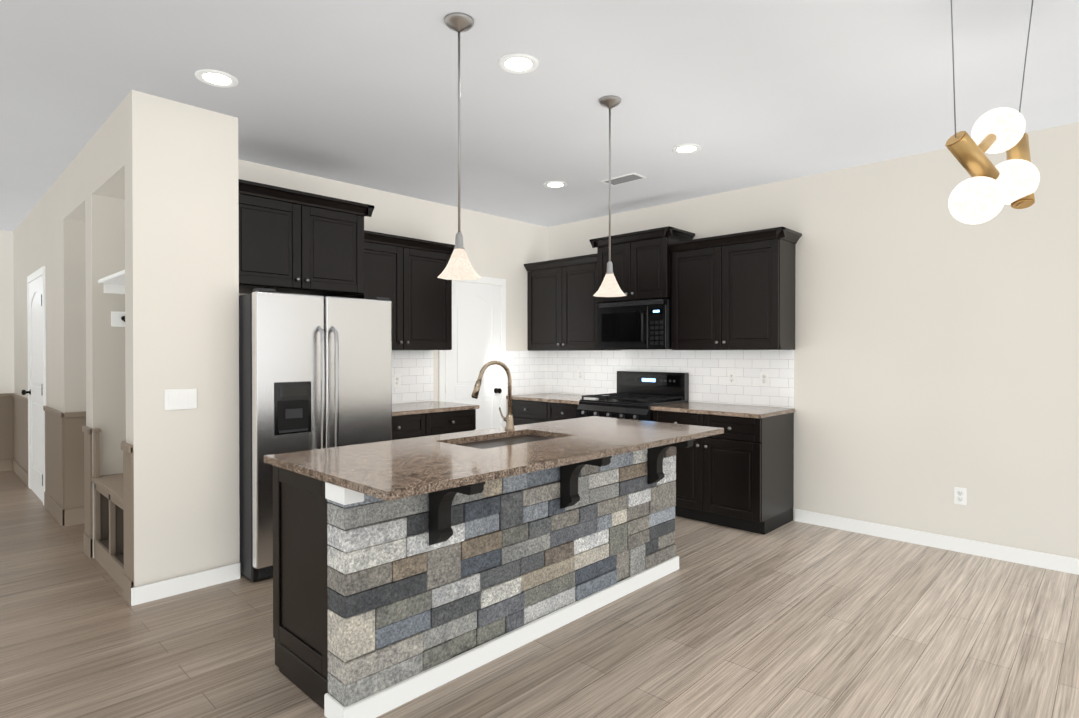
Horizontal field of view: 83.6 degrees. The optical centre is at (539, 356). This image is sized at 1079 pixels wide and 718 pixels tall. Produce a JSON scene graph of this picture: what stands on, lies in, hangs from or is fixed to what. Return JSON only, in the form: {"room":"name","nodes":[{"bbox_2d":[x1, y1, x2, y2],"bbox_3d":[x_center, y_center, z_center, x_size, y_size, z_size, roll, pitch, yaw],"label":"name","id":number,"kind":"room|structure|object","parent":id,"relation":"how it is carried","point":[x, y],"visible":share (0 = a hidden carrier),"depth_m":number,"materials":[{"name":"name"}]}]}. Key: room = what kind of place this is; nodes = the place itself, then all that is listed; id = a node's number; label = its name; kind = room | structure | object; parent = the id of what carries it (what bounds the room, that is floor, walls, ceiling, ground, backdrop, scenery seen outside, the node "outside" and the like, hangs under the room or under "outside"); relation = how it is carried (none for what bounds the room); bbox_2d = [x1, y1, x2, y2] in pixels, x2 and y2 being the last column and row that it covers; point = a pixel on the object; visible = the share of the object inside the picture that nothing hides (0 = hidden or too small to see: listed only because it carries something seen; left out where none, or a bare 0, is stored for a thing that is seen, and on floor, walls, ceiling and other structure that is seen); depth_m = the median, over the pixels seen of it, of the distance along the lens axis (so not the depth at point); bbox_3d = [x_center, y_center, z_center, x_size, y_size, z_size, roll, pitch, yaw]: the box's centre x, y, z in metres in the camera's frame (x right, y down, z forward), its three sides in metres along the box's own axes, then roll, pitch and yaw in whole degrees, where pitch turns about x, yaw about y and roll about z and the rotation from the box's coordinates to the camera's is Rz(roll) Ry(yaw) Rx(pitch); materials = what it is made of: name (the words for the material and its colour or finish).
{"room":"kitchen","nodes":[
{"label":"kitchen","id":0,"kind":"room"},
{"bbox_2d":[0,230,13,393],"bbox_3d":[-6.517,-0.069,6.559,0.120,2.740,1.455,0,1,44],"label":"wall","id":1,"kind":"structure","parent":0,"point":[6,311],"depth_m":6.91,"materials":[{"name":"paint"}]},
{"bbox_2d":[13,90,239,586],"bbox_3d":[-3.922,-0.061,5.276,5.400,2.740,0.535,0,1,44],"label":"wall","id":2,"kind":"structure","parent":0,"point":[142,191],"depth_m":3.48,"materials":[{"name":"paint"}]},
{"bbox_2d":[8,393,27,486],"bbox_3d":[-5.580,0.860,6.475,1.355,0.882,0.045,0,1,44],"label":"trim","id":3,"kind":"structure","parent":2,"relation":"attached to","point":[17,404],"depth_m":6.60,"materials":[{"name":"beige wood"}]},
{"bbox_2d":[21,266,45,504],"bbox_3d":[-4.727,0.254,5.623,1.040,2.102,0.080,0,1,44],"label":"hall door","id":4,"kind":"structure","parent":2,"relation":"in","point":[36,311],"depth_m":5.62,"materials":[{"name":"white wood"}]},
{"bbox_2d":[43,406,67,525],"bbox_3d":[-4.003,0.870,4.974,0.899,0.882,0.028,0,1,44],"label":"trim","id":5,"kind":"structure","parent":2,"relation":"attached to","point":[56,422],"depth_m":4.84,"materials":[{"name":"beige wood"}]},
{"bbox_2d":[68,411,85,525],"bbox_3d":[-3.547,0.871,4.821,0.028,0.882,0.360,0,1,44],"label":"trim","id":6,"kind":"structure","parent":2,"relation":"attached to","point":[68,496],"depth_m":4.71,"materials":[{"name":"beige wood"}]},
{"bbox_2d":[76,417,133,555],"bbox_3d":[-2.954,0.875,4.224,0.029,0.882,0.399,0,1,44],"label":"trim","id":7,"kind":"structure","parent":2,"relation":"attached to","point":[84,469],"depth_m":3.96,"materials":[{"name":"beige wood"}]},
{"bbox_2d":[164,388,196,409],"bbox_3d":[-2.001,0.236,3.369,0.010,0.115,0.162,0,1,44],"label":"light switch","id":8,"kind":"object","parent":2,"relation":"attached to","point":[177,399],"visible":1,"depth_m":3.37,"materials":[{"name":"white plastic"}]},
{"bbox_2d":[131,562,239,605],"bbox_3d":[-1.975,1.274,3.401,0.015,0.095,0.550,0,1,44],"label":"baseboard","id":9,"kind":"structure","parent":2,"relation":"attached to","point":[175,586],"depth_m":3.38,"materials":[{"name":"white"}]},
{"bbox_2d":[238,159,547,414],"bbox_3d":[-1.180,-0.062,5.472,0.120,2.740,3.550,0,1,44],"label":"wall","id":10,"kind":"structure","parent":0,"point":[494,246],"depth_m":5.79,"materials":[{"name":"paint"}]},
{"bbox_2d":[238,187,365,296],"bbox_3d":[-1.820,-0.760,4.281,0.598,0.600,0.944,0,1,44],"label":"upper cabinet","id":11,"kind":"object","parent":10,"relation":"attached to","point":[291,241],"depth_m":4.08,"materials":[{"name":"brown wood"}]},
{"bbox_2d":[366,235,453,349],"bbox_3d":[-1.238,-0.498,5.082,0.328,0.875,1.008,0,1,44],"label":"upper cabinet","id":12,"kind":"object","parent":10,"relation":"attached to","point":[406,274],"depth_m":5.04,"materials":[{"name":"brown wood"}]},
{"bbox_2d":[392,350,547,403],"bbox_3d":[-0.806,0.171,5.766,0.008,0.466,2.586,0,1,44],"label":"backsplash","id":13,"kind":"structure","parent":10,"relation":"attached to","point":[527,369],"depth_m":5.55,"materials":[{"name":"tile"}]},
{"bbox_2d":[394,374,400,386],"bbox_3d":[-1.248,0.209,5.296,0.008,0.115,0.070,0,1,44],"label":"electrical outlet","id":14,"kind":"object","parent":13,"relation":"attached to","point":[397,380],"visible":1,"depth_m":5.29,"materials":[{"name":"white plastic"}]},
{"bbox_2d":[438,276,505,429],"bbox_3d":[-0.621,0.252,5.907,0.080,2.102,0.850,0,1,44],"label":"pantry door","id":15,"kind":"structure","parent":10,"relation":"in","point":[478,326],"depth_m":5.97,"materials":[{"name":"white wood"}]},
{"bbox_2d":[0,470,1078,717],"bbox_3d":[-1.442,1.380,2.035,13.720,0.100,9.120,0,1,44],"label":"floor","id":16,"kind":"structure","parent":0,"point":[792,618],"depth_m":2.79,"materials":[{"name":"brown wood"}]},
{"bbox_2d":[91,270,125,587],"bbox_3d":[-2.465,0.405,3.786,0.884,1.823,0.420,0,1,44],"label":"bench","id":17,"kind":"object","parent":16,"relation":"on","point":[108,528],"visible":0.1,"depth_m":3.81,"materials":[{"name":"white"}]},
{"bbox_2d":[239,288,391,581],"bbox_3d":[-1.632,0.457,4.098,1.018,1.716,0.907,0,1,44],"label":"refrigerator","id":18,"kind":"object","parent":16,"relation":"on","point":[315,371],"visible":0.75,"depth_m":3.64,"materials":[{"name":"grey metal"}]},
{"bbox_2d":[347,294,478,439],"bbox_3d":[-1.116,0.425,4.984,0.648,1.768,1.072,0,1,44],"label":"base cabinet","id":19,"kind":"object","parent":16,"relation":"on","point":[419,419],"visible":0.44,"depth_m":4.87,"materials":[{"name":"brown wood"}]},
{"bbox_2d":[264,436,706,717],"bbox_3d":[-0.063,0.887,3.081,0.938,0.867,2.248,0,1,44],"label":"kitchen island","id":20,"kind":"object","parent":16,"relation":"on","point":[406,570],"depth_m":2.51,"materials":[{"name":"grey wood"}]},
{"bbox_2d":[264,416,723,499],"bbox_3d":[-0.051,0.438,3.085,0.980,0.030,2.270,0,1,44],"label":"island countertop","id":21,"kind":"structure","parent":20,"relation":"on","point":[417,466],"depth_m":2.64,"materials":[{"name":"brown stone"}]},
{"bbox_2d":[471,360,515,427],"bbox_3d":[-0.280,0.220,3.441,0.134,0.400,0.292,0,1,44],"label":"faucet","id":22,"kind":"object","parent":21,"relation":"on","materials":[{"name":"silver metal"}]},
{"bbox_2d":[444,432,551,447],"bbox_3d":[-0.166,0.548,3.147,0.394,0.216,0.684,0,1,44],"label":"sink","id":23,"kind":"object","parent":21,"relation":"in","point":[513,437],"depth_m":3.27,"materials":[{"name":"silver metal"}]},
{"bbox_2d":[506,393,589,425],"bbox_3d":[0.230,0.852,6.133,0.997,0.898,0.648,0,1,44],"label":"base cabinet","id":24,"kind":"object","parent":16,"relation":"on","point":[535,408],"visible":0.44,"depth_m":5.97,"materials":[{"name":"brown wood"}]},
{"bbox_2d":[577,371,688,420],"bbox_3d":[0.830,0.724,5.479,0.760,1.163,0.732,0,1,44],"label":"range","id":25,"kind":"object","parent":16,"relation":"on","point":[637,395],"visible":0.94,"depth_m":5.46,"materials":[{"name":"black metal"}]},
{"bbox_2d":[650,402,794,534],"bbox_3d":[1.484,0.860,4.926,0.940,0.898,0.648,0,1,44],"label":"base cabinet","id":26,"kind":"object","parent":16,"relation":"on","point":[738,473],"visible":0.9,"depth_m":4.63,"materials":[{"name":"brown wood"}]},
{"bbox_2d":[0,0,1078,231],"bbox_3d":[-1.442,-1.460,2.017,13.720,0.100,9.120,0,1,44],"label":"ceiling","id":27,"kind":"structure","parent":0,"point":[740,92],"depth_m":3.15,"materials":[{"name":"paint"}]},
{"bbox_2d":[195,69,237,87],"bbox_3d":[-1.639,-1.412,3.067,0.196,0.009,0.196,0,1,44],"label":"recessed light","id":28,"kind":"object","parent":27,"relation":"in","point":[215,78],"visible":1,"depth_m":3.06,"materials":[{"name":"white plastic"}]},
{"bbox_2d":[437,13,481,279],"bbox_3d":[-0.338,-0.874,2.541,0.188,1.078,0.188,0,1,44],"label":"pendant light","id":29,"kind":"object","parent":27,"relation":"hanging from","point":[459,266],"visible":1,"depth_m":2.52,"materials":[{"name":"white glass"}]},
{"bbox_2d":[498,53,538,73],"bbox_3d":[-0.101,-1.411,2.910,0.196,0.009,0.196,0,1,44],"label":"recessed light","id":30,"kind":"object","parent":27,"relation":"in","point":[517,63],"visible":1,"depth_m":2.90,"materials":[{"name":"white plastic"}]},
{"bbox_2d":[544,181,566,187],"bbox_3d":[0.133,-1.424,4.997,0.196,0.009,0.196,0,1,44],"label":"recessed light","id":31,"kind":"object","parent":27,"relation":"in","point":[555,184],"visible":1,"depth_m":4.99,"materials":[{"name":"white plastic"}]},
{"bbox_2d":[593,96,626,296],"bbox_3d":[0.389,-0.879,3.340,0.188,1.078,0.188,0,1,44],"label":"pendant light","id":32,"kind":"object","parent":27,"relation":"hanging from","point":[609,287],"visible":1,"depth_m":3.33,"materials":[{"name":"white glass"}]},
{"bbox_2d":[600,173,645,185],"bbox_3d":[0.671,-1.425,4.848,0.330,0.006,0.170,0,1,44],"label":"ceiling vent","id":33,"kind":"object","parent":27,"relation":"in","point":[624,178],"visible":0.96,"depth_m":4.84,"materials":[{"name":"white metal"}]},
{"bbox_2d":[672,144,700,153],"bbox_3d":[1.005,-1.419,4.125,0.196,0.009,0.196,0,1,44],"label":"recessed light","id":34,"kind":"object","parent":27,"relation":"in","point":[686,149],"visible":0.98,"depth_m":4.12,"materials":[{"name":"white plastic"}]},
{"bbox_2d":[945,0,1039,223],"bbox_3d":[1.655,-0.945,2.200,0.365,0.933,0.622,0,1,44],"label":"chandelier","id":35,"kind":"object","parent":27,"relation":"hanging from","point":[987,191],"visible":1,"depth_m":2.23,"materials":[{"name":"white glass"}]},
{"bbox_2d":[548,122,1078,558],"bbox_3d":[3.335,-0.051,3.674,9.120,2.740,0.120,0,1,44],"label":"wall","id":36,"kind":"structure","parent":0,"point":[936,356],"depth_m":4.20,"materials":[{"name":"paint"}]},
{"bbox_2d":[524,258,598,349],"bbox_3d":[0.341,-0.505,6.239,0.996,0.875,0.328,0,1,44],"label":"upper cabinet","id":37,"kind":"object","parent":36,"relation":"attached to","point":[562,308],"depth_m":6.11,"materials":[{"name":"brown wood"}]},
{"bbox_2d":[596,230,691,305],"bbox_3d":[0.956,-0.791,5.603,0.768,0.555,0.388,0,1,44],"label":"upper cabinet","id":38,"kind":"object","parent":36,"relation":"attached to","point":[642,264],"depth_m":5.38,"materials":[{"name":"brown wood"}]},
{"bbox_2d":[597,299,671,349],"bbox_3d":[0.932,-0.287,5.580,0.762,0.440,0.435,0,1,44],"label":"over-the-range microwave","id":39,"kind":"object","parent":38,"relation":"attached to","point":[637,325],"visible":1,"depth_m":5.42,"materials":[{"name":"black metal"}]},
{"bbox_2d":[548,350,793,407],"bbox_3d":[1.067,0.171,5.766,2.688,0.466,0.008,0,1,44],"label":"backsplash","id":40,"kind":"structure","parent":36,"relation":"attached to","point":[707,370],"depth_m":5.41,"materials":[{"name":"tile"}]},
{"bbox_2d":[578,370,582,380],"bbox_3d":[0.433,0.192,6.366,0.070,0.115,0.008,0,1,44],"label":"electrical outlet","id":41,"kind":"object","parent":40,"relation":"attached to","point":[580,375],"visible":1,"depth_m":6.36,"materials":[{"name":"white plastic"}]},
{"bbox_2d":[728,371,735,384],"bbox_3d":[1.654,0.179,5.191,0.070,0.115,0.008,0,1,44],"label":"electrical outlet","id":42,"kind":"object","parent":40,"relation":"attached to","point":[732,377],"visible":1,"depth_m":5.18,"materials":[{"name":"white plastic"}]},
{"bbox_2d":[760,372,768,385],"bbox_3d":[1.860,0.181,4.993,0.070,0.115,0.008,0,1,44],"label":"electrical outlet","id":43,"kind":"object","parent":40,"relation":"attached to","point":[764,378],"visible":1,"depth_m":4.99,"materials":[{"name":"white plastic"}]},
{"bbox_2d":[668,230,798,349],"bbox_3d":[1.593,-0.498,5.034,0.939,0.875,0.328,0,1,44],"label":"upper cabinet","id":44,"kind":"object","parent":36,"relation":"attached to","point":[735,291],"depth_m":4.83,"materials":[{"name":"brown wood"}]},
{"bbox_2d":[795,509,1078,574],"bbox_3d":[4.309,1.278,2.653,6.288,0.095,0.015,0,1,44],"label":"baseboard","id":45,"kind":"structure","parent":36,"relation":"attached to","point":[994,551],"depth_m":4.12,"materials":[{"name":"white wood"}]},
{"bbox_2d":[954,487,966,504],"bbox_3d":[2.837,0.938,4.069,0.070,0.115,0.008,0,1,44],"label":"electrical outlet","id":46,"kind":"object","parent":36,"relation":"attached to","point":[960,496],"visible":1,"depth_m":4.07,"materials":[{"name":"white plastic"}]}
]}

